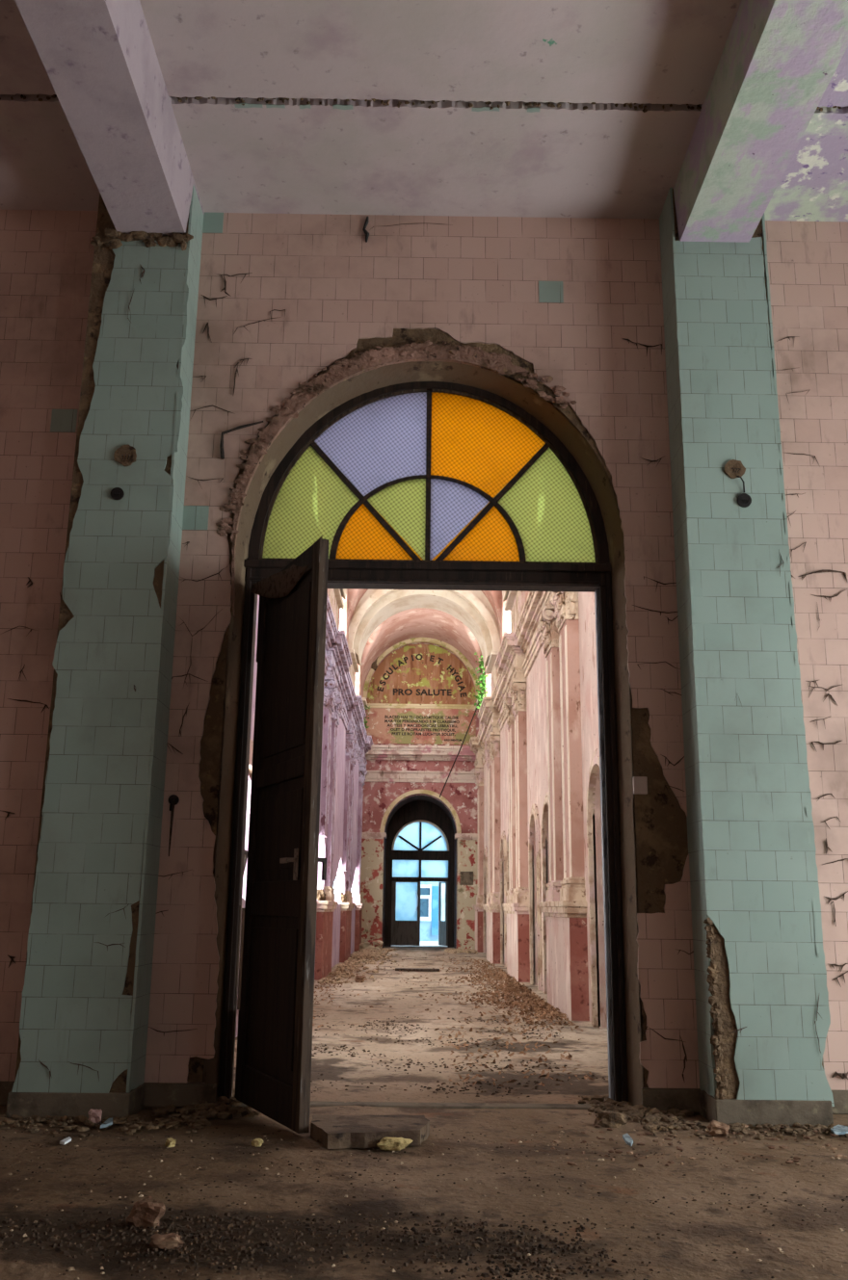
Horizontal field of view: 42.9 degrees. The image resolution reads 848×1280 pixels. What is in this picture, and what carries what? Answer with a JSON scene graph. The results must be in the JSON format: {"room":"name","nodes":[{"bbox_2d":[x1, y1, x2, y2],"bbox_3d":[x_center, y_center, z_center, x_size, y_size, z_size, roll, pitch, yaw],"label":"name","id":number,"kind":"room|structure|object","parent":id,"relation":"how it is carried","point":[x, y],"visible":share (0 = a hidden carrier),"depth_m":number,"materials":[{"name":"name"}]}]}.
{"room":"abandoned tiled hall","nodes":[
{"label":"abandoned tiled hall","id":0,"kind":"room"},
{"bbox_2d":[235,594,359,1037],"bbox_3d":[-1.566,2.631,16.819,0.220,5.050,21.260,1,-14,0],"label":"wall","id":1,"kind":"structure","parent":0,"point":[337,872],"depth_m":19.16,"materials":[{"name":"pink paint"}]},
{"bbox_2d":[243,849,247,871],"bbox_3d":[-1.546,1.820,8.835,0.040,0.251,1.250,1,-14,0],"label":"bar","id":2,"kind":"object","parent":1,"relation":"attached to","point":[246,851],"visible":0.25,"depth_m":9.30,"materials":[{"name":"metal"}]},
{"bbox_2d":[313,588,352,980],"bbox_3d":[-1.401,2.087,16.713,0.355,6.000,2.091,1,-14,0],"label":"pilaster","id":3,"kind":"object","parent":1,"relation":"attached to","point":[338,655],"visible":0.96,"depth_m":16.37,"materials":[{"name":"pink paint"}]},
{"bbox_2d":[324,595,366,763],"bbox_3d":[-1.405,0.442,17.167,0.210,0.670,20.840,1,-14,0],"label":"crown molding","id":4,"kind":"structure","parent":1,"relation":"attached to","point":[348,693],"depth_m":19.44,"materials":[{"name":"purple paint"}]},
{"bbox_2d":[354,697,372,951],"bbox_3d":[-1.478,4.461,26.298,0.355,6.000,1.441,1,-14,0],"label":"pilaster","id":5,"kind":"object","parent":1,"relation":"attached to","point":[364,748],"visible":0.84,"depth_m":25.80,"materials":[{"name":"beige paint"}]},
{"bbox_2d":[363,705,369,728],"bbox_3d":[-1.428,1.914,26.941,0.233,0.594,0.763,1,-14,0],"label":"ivy","id":6,"kind":"object","parent":5,"relation":"attached to","point":[366,708],"visible":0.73,"depth_m":26.86,"materials":[{"name":"green plant"}]},
{"bbox_2d":[333,876,337,899],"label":"window","id":7,"kind":"structure","parent":0,"point":[335,880],"depth_m":28.45,"materials":[{"name":"white glass"}]},
{"bbox_2d":[337,588,363,697],"bbox_3d":[-1.525,-0.994,17.718,0.100,2.420,21.260,1,-14,0],"label":"windows","id":8,"kind":"structure","parent":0,"point":[344,612],"depth_m":21.04,"materials":[{"name":"glass"}]},
{"bbox_2d":[382,795,456,948],"bbox_3d":[-0.101,5.878,27.813,2.320,4.090,1.380,1,-14,0],"label":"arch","id":9,"kind":"structure","parent":0,"point":[415,797],"depth_m":27.93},
{"bbox_2d":[383,800,454,947],"bbox_3d":[-0.110,6.206,28.744,1.860,3.820,0.677,1,-14,0],"label":"door","id":10,"kind":"structure","parent":9,"relation":"in","point":[420,836],"depth_m":28.53,"materials":[{"name":"brown wood"}]},
{"bbox_2d":[354,637,491,947],"bbox_3d":[-0.070,3.615,27.349,3.820,8.260,0.670,1,-14,0],"label":"wall","id":11,"kind":"structure","parent":0,"point":[421,691],"depth_m":27.50,"materials":[{"name":"paint"}]},
{"bbox_2d":[370,656,378,670],"bbox_3d":[-1.364,0.465,27.706,0.462,0.667,0.353,1,-14,0],"label":"masonry","id":12,"kind":"object","parent":11,"relation":"attached to","point":[374,666],"visible":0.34,"depth_m":27.63,"materials":[{"name":"brown stone"}]},
{"bbox_2d":[364,744,475,783],"bbox_3d":[-0.063,3.116,27.122,3.020,0.900,0.270,1,-14,0],"label":"crown molding","id":13,"kind":"structure","parent":11,"relation":"attached to","point":[377,751],"depth_m":27.12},
{"bbox_2d":[439,695,481,797],"bbox_3d":[0.886,2.637,26.439,0.026,2.288,2.043,8,-16,-28],"label":"cable","id":14,"kind":"object","parent":11,"relation":"hanging from","point":[481,695],"visible":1,"depth_m":26.44,"materials":[{"name":"metal"}]},
{"bbox_2d":[0,209,847,1114],"bbox_3d":[0.270,-0.100,6.330,10.400,5.345,0.485,1,-14,0],"label":"wall","id":15,"kind":"structure","parent":0,"point":[535,314],"depth_m":6.34,"materials":[{"name":"pink tile"}]},
{"bbox_2d":[2,576,60,966],"bbox_3d":[-2.195,0.678,5.892,0.403,2.135,0.010,1,-14,0],"label":"cracks","id":16,"kind":"object","parent":15,"relation":"attached to","point":[9,813],"visible":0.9,"depth_m":5.97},
{"bbox_2d":[168,794,179,856],"bbox_3d":[-1.359,0.993,5.790,0.056,0.328,0.087,1,-14,0],"label":"wall hook","id":17,"kind":"object","parent":15,"relation":"attached to","point":[173,799],"visible":1,"depth_m":5.82,"materials":[{"name":"metal"}]},
{"bbox_2d":[219,420,263,459],"bbox_3d":[-1.074,-1.180,6.352,0.249,0.243,0.023,1,-14,0],"label":"pipe","id":18,"kind":"object","parent":15,"relation":"attached to","point":[255,423],"visible":1,"depth_m":6.36,"materials":[{"name":"metal"}]},
{"bbox_2d":[234,538,328,1133],"bbox_3d":[-0.761,0.942,5.548,0.167,2.785,1.010,9,-16,-29],"label":"door","id":19,"kind":"structure","parent":15,"relation":"in","point":[273,1073],"depth_m":5.41,"materials":[{"name":"brown wood"}]},
{"bbox_2d":[362,215,368,242],"bbox_3d":[-0.357,-2.561,6.706,0.040,0.194,0.041,9,-16,-30],"label":"cable","id":20,"kind":"object","parent":15,"relation":"attached to","point":[366,232],"visible":1,"depth_m":6.70,"materials":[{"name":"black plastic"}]},
{"bbox_2d":[148,222,693,1080],"bbox_3d":[0.014,-0.173,6.120,2.980,5.000,0.013,1,-14,0],"label":"cracks","id":21,"kind":"object","parent":15,"relation":"attached to","point":[224,288],"visible":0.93,"depth_m":6.15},
{"bbox_2d":[218,558,627,1101],"bbox_3d":[0.008,0.994,6.069,2.180,2.990,0.160,1,-14,0],"label":"door frame","id":22,"kind":"structure","parent":15,"relation":"attached to","point":[596,579],"depth_m":6.18,"materials":[{"name":"brown wood"}]},
{"bbox_2d":[247,381,609,564],"bbox_3d":[0.035,-1.018,6.594,2.156,1.200,0.110,1,-14,0],"label":"window","id":23,"kind":"structure","parent":15,"relation":"in","point":[413,471],"depth_m":6.55,"materials":[{"name":"multicoloured glass"}]},
{"bbox_2d":[631,776,647,794],"bbox_3d":[1.181,0.795,5.893,0.075,0.095,0.036,1,-14,0],"label":"switch plate","id":24,"kind":"object","parent":15,"relation":"attached to","point":[640,783],"visible":1,"depth_m":5.88,"materials":[{"name":"beige plastic"}]},
{"bbox_2d":[775,336,847,1079],"bbox_3d":[2.211,0.206,6.041,0.413,4.228,0.024,1,-14,0],"label":"cracks","id":25,"kind":"object","parent":15,"relation":"attached to","point":[843,1075],"visible":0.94,"depth_m":5.99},
{"bbox_2d":[0,940,847,1279],"bbox_3d":[0.167,4.753,14.845,10.200,0.120,37.900,1,-14,0],"label":"floor","id":26,"kind":"structure","parent":0,"point":[737,1229],"depth_m":4.14,"materials":[{"name":"brown concrete"}]},
{"bbox_2d":[59,1136,71,1145],"bbox_3d":[-1.538,2.154,4.643,0.027,0.010,0.117,0,-14,3],"label":"shard","id":27,"kind":"object","parent":26,"relation":"on","point":[67,1139],"visible":1,"depth_m":4.61,"materials":[{"name":"white ceramic"}]},
{"bbox_2d":[88,1108,102,1124],"bbox_3d":[-1.548,2.245,5.072,0.069,0.075,0.061,1,-14,0],"label":"chunk","id":28,"kind":"object","parent":26,"relation":"on","point":[94,1115],"visible":0.88,"depth_m":5.05,"materials":[{"name":"stone"}]},
{"bbox_2d":[5,184,203,1120],"bbox_3d":[-1.678,-0.180,5.959,0.607,5.219,0.373,1,-14,0],"label":"pillar","id":29,"kind":"structure","parent":26,"relation":"on","point":[83,1003],"depth_m":5.70,"materials":[{"name":"teal tile"}]},
{"bbox_2d":[110,487,124,499],"bbox_3d":[-1.691,-0.809,5.941,0.072,0.071,0.034,1,-14,0],"label":"junction box","id":30,"kind":"object","parent":29,"relation":"attached to","point":[117,493],"visible":1,"depth_m":5.94,"materials":[{"name":"black plastic"}]},
{"bbox_2d":[113,444,136,466],"bbox_3d":[-1.661,-1.030,5.996,0.123,0.128,0.034,1,-14,0],"label":"junction box","id":31,"kind":"object","parent":29,"relation":"attached to","point":[125,455],"visible":1,"depth_m":6.00,"materials":[{"name":"black plastic"}]},
{"bbox_2d":[39,265,821,1081],"bbox_3d":[0.067,-0.005,5.765,3.837,4.462,0.008,1,-14,0],"label":"cracks","id":32,"kind":"object","parent":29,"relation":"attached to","point":[141,266],"visible":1,"depth_m":5.34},
{"bbox_2d":[100,1118,112,1127],"bbox_3d":[-1.467,2.251,5.032,0.037,0.012,0.208,2,-14,-3],"label":"shard","id":33,"kind":"object","parent":26,"relation":"on","point":[109,1121],"visible":1,"depth_m":5.00},
{"bbox_2d":[125,1195,165,1228],"bbox_3d":[-0.892,1.850,3.474,0.130,0.100,0.090,1,-14,0],"label":"lump","id":34,"kind":"object","parent":26,"relation":"on","point":[146,1212],"visible":0.94,"depth_m":3.44,"materials":[{"name":"brick"}]},
{"bbox_2d":[148,1232,182,1250],"bbox_3d":[-0.776,1.814,3.256,0.105,0.039,0.063,1,-14,0],"label":"lump","id":35,"kind":"object","parent":26,"relation":"on","point":[171,1240],"visible":1,"depth_m":3.23,"materials":[{"name":"stone"}]},
{"bbox_2d":[164,1137,176,1147],"bbox_3d":[-1.078,2.147,4.601,0.039,0.042,0.043,12,-18,-40],"label":"scrap","id":36,"kind":"object","parent":26,"relation":"on","point":[169,1142],"visible":1,"depth_m":4.59,"materials":[{"name":"beige stone"}]},
{"bbox_2d":[251,1138,263,1147],"bbox_3d":[-0.717,2.161,4.638,0.043,0.032,0.038,-9,-17,34],"label":"scrap","id":37,"kind":"object","parent":26,"relation":"on","point":[256,1142],"visible":1,"depth_m":4.63,"materials":[{"name":"yellow stone"}]},
{"bbox_2d":[0,1207,623,1279],"bbox_3d":[-0.863,1.838,3.311,2.894,0.009,0.779,0,-14,3],"label":"rubble","id":38,"kind":"object","parent":26,"relation":"on","point":[236,1219],"visible":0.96,"depth_m":3.29,"materials":[{"name":"black gravel"}]},
{"bbox_2d":[312,950,380,1027],"bbox_3d":[-1.004,5.136,16.742,0.880,0.056,17.019,1,-14,0],"label":"fallen leaves","id":39,"kind":"object","parent":26,"relation":"on","point":[333,974],"visible":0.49,"depth_m":13.75,"materials":[{"name":"brown plant"}]},
{"bbox_2d":[339,649,365,962],"bbox_3d":[-1.441,3.313,21.663,0.355,6.000,2.091,1,-14,0],"label":"pilaster","id":40,"kind":"object","parent":26,"relation":"on","point":[355,714],"visible":0.94,"depth_m":21.16,"materials":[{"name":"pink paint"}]},
{"bbox_2d":[316,947,398,984],"bbox_3d":[-1.005,6.055,20.439,1.010,0.062,12.643,1,-14,0],"label":"rubble","id":41,"kind":"object","parent":26,"relation":"on","point":[369,953],"visible":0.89,"depth_m":19.33,"materials":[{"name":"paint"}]},
{"bbox_2d":[354,975,364,982],"bbox_3d":[-0.889,4.672,14.864,0.133,0.093,0.116,1,-14,0],"label":"stone","id":42,"kind":"object","parent":26,"relation":"on","point":[357,979],"visible":0.95,"depth_m":14.84,"materials":[{"name":"stone"}]},
{"bbox_2d":[310,1114,429,1149],"bbox_3d":[-0.244,2.188,4.806,0.542,0.060,0.453,1,-14,0],"label":"concrete slab","id":43,"kind":"object","parent":26,"relation":"on","point":[332,1131],"visible":0.97,"depth_m":4.72,"materials":[{"name":"grey concrete"}]},
{"bbox_2d":[359,939,383,949],"bbox_3d":[-1.243,7.209,25.381,0.571,0.345,0.428,1,-14,0],"label":"heap","id":44,"kind":"object","parent":26,"relation":"on","point":[368,944],"visible":0.7,"depth_m":25.25,"materials":[{"name":"beige stone"}]},
{"bbox_2d":[360,832,386,948],"bbox_3d":[-1.279,6.188,26.665,0.640,2.790,0.640,1,-14,0],"label":"pier","id":45,"kind":"object","parent":26,"relation":"on","point":[372,843],"visible":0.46,"depth_m":26.44,"materials":[{"name":"beige paint"}]},
{"bbox_2d":[376,1137,412,1150],"bbox_3d":[-0.125,2.157,4.619,0.156,0.052,0.071,1,-14,0],"label":"scrap","id":46,"kind":"object","parent":26,"relation":"on","point":[385,1143],"visible":1,"depth_m":4.59,"materials":[{"name":"yellow stone"}]},
{"bbox_2d":[316,953,512,1014],"bbox_3d":[-0.144,5.294,17.239,2.432,0.018,13.988,1,-14,0],"label":"rubble","id":47,"kind":"object","parent":26,"relation":"on","point":[395,953],"visible":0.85,"depth_m":14.04,"materials":[{"name":"stone"}]},
{"bbox_2d":[394,967,439,970],"bbox_3d":[-0.109,5.347,17.494,0.720,0.035,0.160,1,-14,0],"label":"plank","id":48,"kind":"object","parent":26,"relation":"on","point":[396,969],"visible":0.94,"depth_m":17.42,"materials":[{"name":"brown wood"}]},
{"bbox_2d":[150,1088,694,1123],"bbox_3d":[-0.018,2.395,5.578,2.757,0.038,0.774,1,-14,0],"label":"rubble","id":49,"kind":"object","parent":26,"relation":"on","point":[222,1109],"visible":0.71,"depth_m":5.38,"materials":[{"name":"brown stone"}]},
{"bbox_2d":[0,1112,847,1140],"bbox_3d":[0.142,2.258,4.990,4.836,0.025,0.485,1,-14,0],"label":"rubble","id":50,"kind":"object","parent":26,"relation":"on","point":[195,1121],"visible":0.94,"depth_m":5.06,"materials":[{"name":"brown stone"}]},
{"bbox_2d":[1,1123,847,1279],"bbox_3d":[-0.042,1.954,3.734,4.808,0.005,2.805,1,-14,0],"label":"rubble","id":51,"kind":"object","parent":26,"relation":"on","point":[842,1200],"visible":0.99,"depth_m":3.85,"materials":[{"name":"stone"}]},
{"bbox_2d":[232,1100,618,1109],"bbox_3d":[-0.003,2.444,5.612,2.210,0.056,0.110,1,-14,0],"label":"threshold","id":52,"kind":"object","parent":26,"relation":"on","point":[312,1103],"visible":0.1,"depth_m":5.59,"materials":[{"name":"brown stone"}]},
{"bbox_2d":[310,1013,607,1097],"bbox_3d":[0.017,3.023,8.052,2.234,0.010,4.673,1,-14,0],"label":"rubble","id":53,"kind":"object","parent":26,"relation":"on","point":[481,1019],"visible":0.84,"depth_m":7.25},
{"bbox_2d":[444,947,477,953],"bbox_3d":[0.859,7.303,25.405,0.792,0.070,2.428,1,-14,0],"label":"rubble","id":54,"kind":"object","parent":26,"relation":"on","point":[449,950],"visible":0.98,"depth_m":24.89,"materials":[{"name":"paint"}]},
{"bbox_2d":[454,833,477,949],"bbox_3d":[1.081,6.217,26.677,0.640,2.790,0.640,1,-14,0],"label":"pier","id":55,"kind":"object","parent":26,"relation":"on","point":[467,843],"visible":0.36,"depth_m":26.41,"materials":[{"name":"beige paint"}]},
{"bbox_2d":[459,871,472,885],"bbox_3d":[1.045,5.846,26.470,0.320,0.320,0.050,1,-14,0],"label":"wall plaque","id":56,"kind":"object","parent":55,"relation":"attached to","point":[465,877],"visible":1,"depth_m":26.45,"materials":[{"name":"stone"}]},
{"bbox_2d":[477,651,500,964],"bbox_3d":[1.314,3.348,21.677,0.355,6.000,2.091,1,-14,0],"label":"pilaster","id":57,"kind":"object","parent":26,"relation":"on","point":[487,715],"visible":0.93,"depth_m":21.09,"materials":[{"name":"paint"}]},
{"bbox_2d":[401,958,582,1040],"bbox_3d":[0.500,4.696,14.956,1.636,0.083,13.694,1,-14,0],"label":"fallen leaves","id":58,"kind":"object","parent":26,"relation":"on","point":[526,998],"visible":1,"depth_m":12.10,"materials":[{"name":"brown plant"}]},
{"bbox_2d":[494,590,529,982],"bbox_3d":[1.354,2.121,16.727,0.355,6.000,2.091,1,-14,0],"label":"pilaster","id":59,"kind":"object","parent":26,"relation":"on","point":[509,659],"visible":0.94,"depth_m":16.15,"materials":[{"name":"beige paint"}]},
{"bbox_2d":[438,1024,594,1086],"bbox_3d":[0.574,2.928,7.734,0.921,0.042,3.195,1,-14,0],"label":"fallen leaves","id":60,"kind":"object","parent":26,"relation":"on","point":[569,1057],"visible":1,"depth_m":7.44,"materials":[{"name":"brown plant"}]},
{"bbox_2d":[593,1110,627,1127],"bbox_3d":[0.892,2.288,5.147,0.165,0.089,0.098,1,-14,0],"label":"chunk","id":61,"kind":"object","parent":26,"relation":"on","point":[604,1118],"visible":0.98,"depth_m":5.11,"materials":[{"name":"brown stone"}]},
{"bbox_2d":[622,1133,632,1146],"bbox_3d":[0.906,2.216,4.783,0.033,0.012,0.227,0,-14,2],"label":"shard","id":62,"kind":"object","parent":26,"relation":"on","point":[626,1137],"visible":1,"depth_m":4.77},
{"bbox_2d":[549,1123,847,1168],"bbox_3d":[1.553,2.217,4.742,2.022,0.016,0.861,1,-14,0],"label":"rubble","id":63,"kind":"object","parent":26,"relation":"on","point":[795,1160],"visible":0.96,"depth_m":4.71,"materials":[{"name":"stone"}]},
{"bbox_2d":[705,1119,729,1136],"bbox_3d":[1.356,2.255,4.970,0.103,0.075,0.084,1,-14,0],"label":"chunk","id":64,"kind":"object","parent":26,"relation":"on","point":[716,1129],"visible":0.96,"depth_m":4.95,"materials":[{"name":"stone"}]},
{"bbox_2d":[658,187,834,1126],"bbox_3d":[1.724,-0.135,5.983,0.607,5.219,0.357,1,-14,0],"label":"pillar","id":65,"kind":"structure","parent":26,"relation":"on","point":[759,966],"depth_m":5.71,"materials":[{"name":"teal tile"}]},
{"bbox_2d":[723,459,745,478],"bbox_3d":[1.732,-0.954,6.004,0.121,0.113,0.034,1,-14,0],"label":"junction box","id":66,"kind":"object","parent":65,"relation":"attached to","point":[733,468],"visible":1,"depth_m":6.01,"materials":[{"name":"black plastic"}]},
{"bbox_2d":[735,475,744,492],"bbox_3d":[1.758,-0.868,5.979,0.045,0.099,0.028,3,-14,-8],"label":"loose wire","id":67,"kind":"object","parent":65,"relation":"attached to","point":[736,476],"visible":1,"depth_m":5.98,"materials":[{"name":"black plastic"}]},
{"bbox_2d":[736,493,751,507],"bbox_3d":[1.771,-0.774,5.960,0.080,0.079,0.034,1,-14,0],"label":"junction box","id":68,"kind":"object","parent":65,"relation":"attached to","point":[744,500],"visible":1,"depth_m":5.96,"materials":[{"name":"black plastic"}]},
{"bbox_2d":[830,1124,847,1134],"bbox_3d":[1.944,2.294,5.051,0.076,0.012,0.204,-5,-15,20],"label":"shard","id":69,"kind":"object","parent":26,"relation":"on","point":[838,1129],"visible":1,"depth_m":5.01},
{"bbox_2d":[0,0,847,221],"bbox_3d":[0.337,-3.828,2.198,10.200,0.136,9.620,1,-14,0],"label":"ceiling","id":70,"kind":"structure","parent":0,"point":[601,160],"depth_m":5.85,"materials":[{"name":"white paint"}]},
{"bbox_2d":[14,0,204,235],"bbox_3d":[-1.550,-3.633,2.134,0.430,0.385,9.420,1,-14,0],"label":"beam","id":71,"kind":"structure","parent":70,"relation":"attached to","point":[99,60],"depth_m":5.40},
{"bbox_2d":[673,0,847,242],"bbox_3d":[1.745,-3.592,2.151,0.440,0.385,9.420,1,-14,0],"label":"beam","id":72,"kind":"structure","parent":70,"relation":"attached to","point":[778,59],"depth_m":5.38,"materials":[{"name":"white paint"}]},
{"bbox_2d":[347,588,501,692],"bbox_3d":[0.044,-1.755,17.901,3.300,1.780,21.225,1,-14,0],"label":"ceiling","id":73,"kind":"structure","parent":0,"point":[420,622],"depth_m":26.16,"materials":[{"name":"paint"}]},
{"bbox_2d":[347,589,499,668],"bbox_3d":[-0.017,-0.504,22.410,3.105,1.860,1.540,1,-14,0],"label":"arch","id":74,"kind":"object","parent":73,"relation":"attached to","point":[473,609],"visible":0.73,"depth_m":22.15,"materials":[{"name":"paint"}]},
{"bbox_2d":[339,588,508,601],"bbox_3d":[0.023,-1.731,17.459,3.105,1.860,1.540,1,-14,0],"label":"rib","id":75,"kind":"object","parent":73,"relation":"attached to","point":[343,591],"depth_m":17.73,"materials":[{"name":"paint"}]},
{"bbox_2d":[419,881,444,940],"bbox_3d":[-0.099,6.869,33.017,5.500,4.650,0.200,1,-14,0],"label":"wall","id":76,"kind":"structure","parent":0,"point":[425,926],"depth_m":32.47,"materials":[{"name":"white paint"}]},
{"bbox_2d":[419,884,431,920],"bbox_3d":[-0.003,7.944,32.613,0.449,1.069,0.070,1,-14,0],"label":"window","id":77,"kind":"structure","parent":76,"relation":"in","point":[425,890],"depth_m":32.61,"materials":[{"name":"white paint"}]},
{"bbox_2d":[431,886,438,935],"bbox_3d":[0.500,8.166,32.572,0.519,1.430,0.050,1,-14,0],"label":"panel","id":78,"kind":"object","parent":76,"relation":"attached to","point":[434,889],"visible":0.36,"depth_m":32.55,"materials":[{"name":"blue glass"}]},
{"bbox_2d":[483,591,606,1027],"bbox_3d":[1.727,1.503,17.125,0.420,7.480,21.260,1,-14,0],"label":"wall","id":79,"kind":"structure","parent":0,"point":[535,680],"depth_m":13.44,"materials":[{"name":"pink paint"}]},
{"bbox_2d":[468,698,484,952],"bbox_3d":[1.277,4.496,26.312,0.355,6.000,1.441,1,-14,0],"label":"pilaster","id":80,"kind":"object","parent":79,"relation":"attached to","point":[477,749],"visible":0.83,"depth_m":25.80,"materials":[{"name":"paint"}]},
{"bbox_2d":[471,652,487,715],"bbox_3d":[1.346,0.999,26.197,0.376,1.561,1.693,1,-14,0],"label":"ivy","id":81,"kind":"object","parent":79,"relation":"attached to","point":[483,676],"visible":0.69,"depth_m":26.00,"materials":[{"name":"green plant"}]},
{"bbox_2d":[482,845,487,954],"bbox_3d":[1.552,5.905,24.564,0.345,2.390,1.200,1,-14,0],"label":"door","id":82,"kind":"structure","parent":79,"relation":"in","point":[484,863],"depth_m":24.85,"materials":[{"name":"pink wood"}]},
{"bbox_2d":[487,851,488,892],"bbox_3d":[1.565,5.520,23.011,0.345,2.390,1.200,1,-14,0],"label":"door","id":83,"kind":"structure","parent":79,"relation":"in","point":[487,851],"depth_m":23.58,"materials":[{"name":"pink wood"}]},
{"bbox_2d":[499,830,506,967],"bbox_3d":[1.592,4.678,19.613,0.345,2.390,1.200,1,-14,0],"label":"door","id":84,"kind":"structure","parent":79,"relation":"in","point":[503,843],"depth_m":19.81,"materials":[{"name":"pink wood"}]},
{"bbox_2d":[506,830,509,895],"bbox_3d":[1.605,4.294,18.061,0.345,2.390,1.200,1,-14,0],"label":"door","id":85,"kind":"structure","parent":79,"relation":"in","point":[508,886],"depth_m":18.62,"materials":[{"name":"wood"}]},
{"bbox_2d":[476,591,543,764],"bbox_3d":[1.445,0.478,17.181,0.210,0.670,20.840,1,-14,0],"label":"crown molding","id":86,"kind":"structure","parent":79,"relation":"attached to","point":[528,638],"depth_m":15.47,"materials":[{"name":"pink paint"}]},
{"bbox_2d":[527,803,542,990],"bbox_3d":[1.634,3.404,14.469,0.345,2.390,1.200,1,-14,0],"label":"door","id":87,"kind":"structure","parent":79,"relation":"in","point":[534,815],"depth_m":14.50,"materials":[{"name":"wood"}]},
{"bbox_2d":[541,791,548,993],"bbox_3d":[1.646,3.019,12.916,0.345,2.390,1.200,1,-14,0],"label":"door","id":88,"kind":"structure","parent":79,"relation":"in","point":[544,816],"depth_m":13.38,"materials":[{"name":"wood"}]},
{"bbox_2d":[537,591,589,1021],"bbox_3d":[1.395,0.847,11.583,0.355,6.000,2.091,1,-14,0],"label":"pilaster","id":89,"kind":"object","parent":79,"relation":"attached to","point":[564,908],"visible":0.78,"depth_m":10.88,"materials":[{"name":"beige paint"}]},
{"bbox_2d":[586,747,600,1026],"bbox_3d":[1.675,2.129,9.325,0.345,2.390,1.200,1,-14,0],"label":"door","id":90,"kind":"structure","parent":79,"relation":"in","point":[594,764],"depth_m":9.73,"materials":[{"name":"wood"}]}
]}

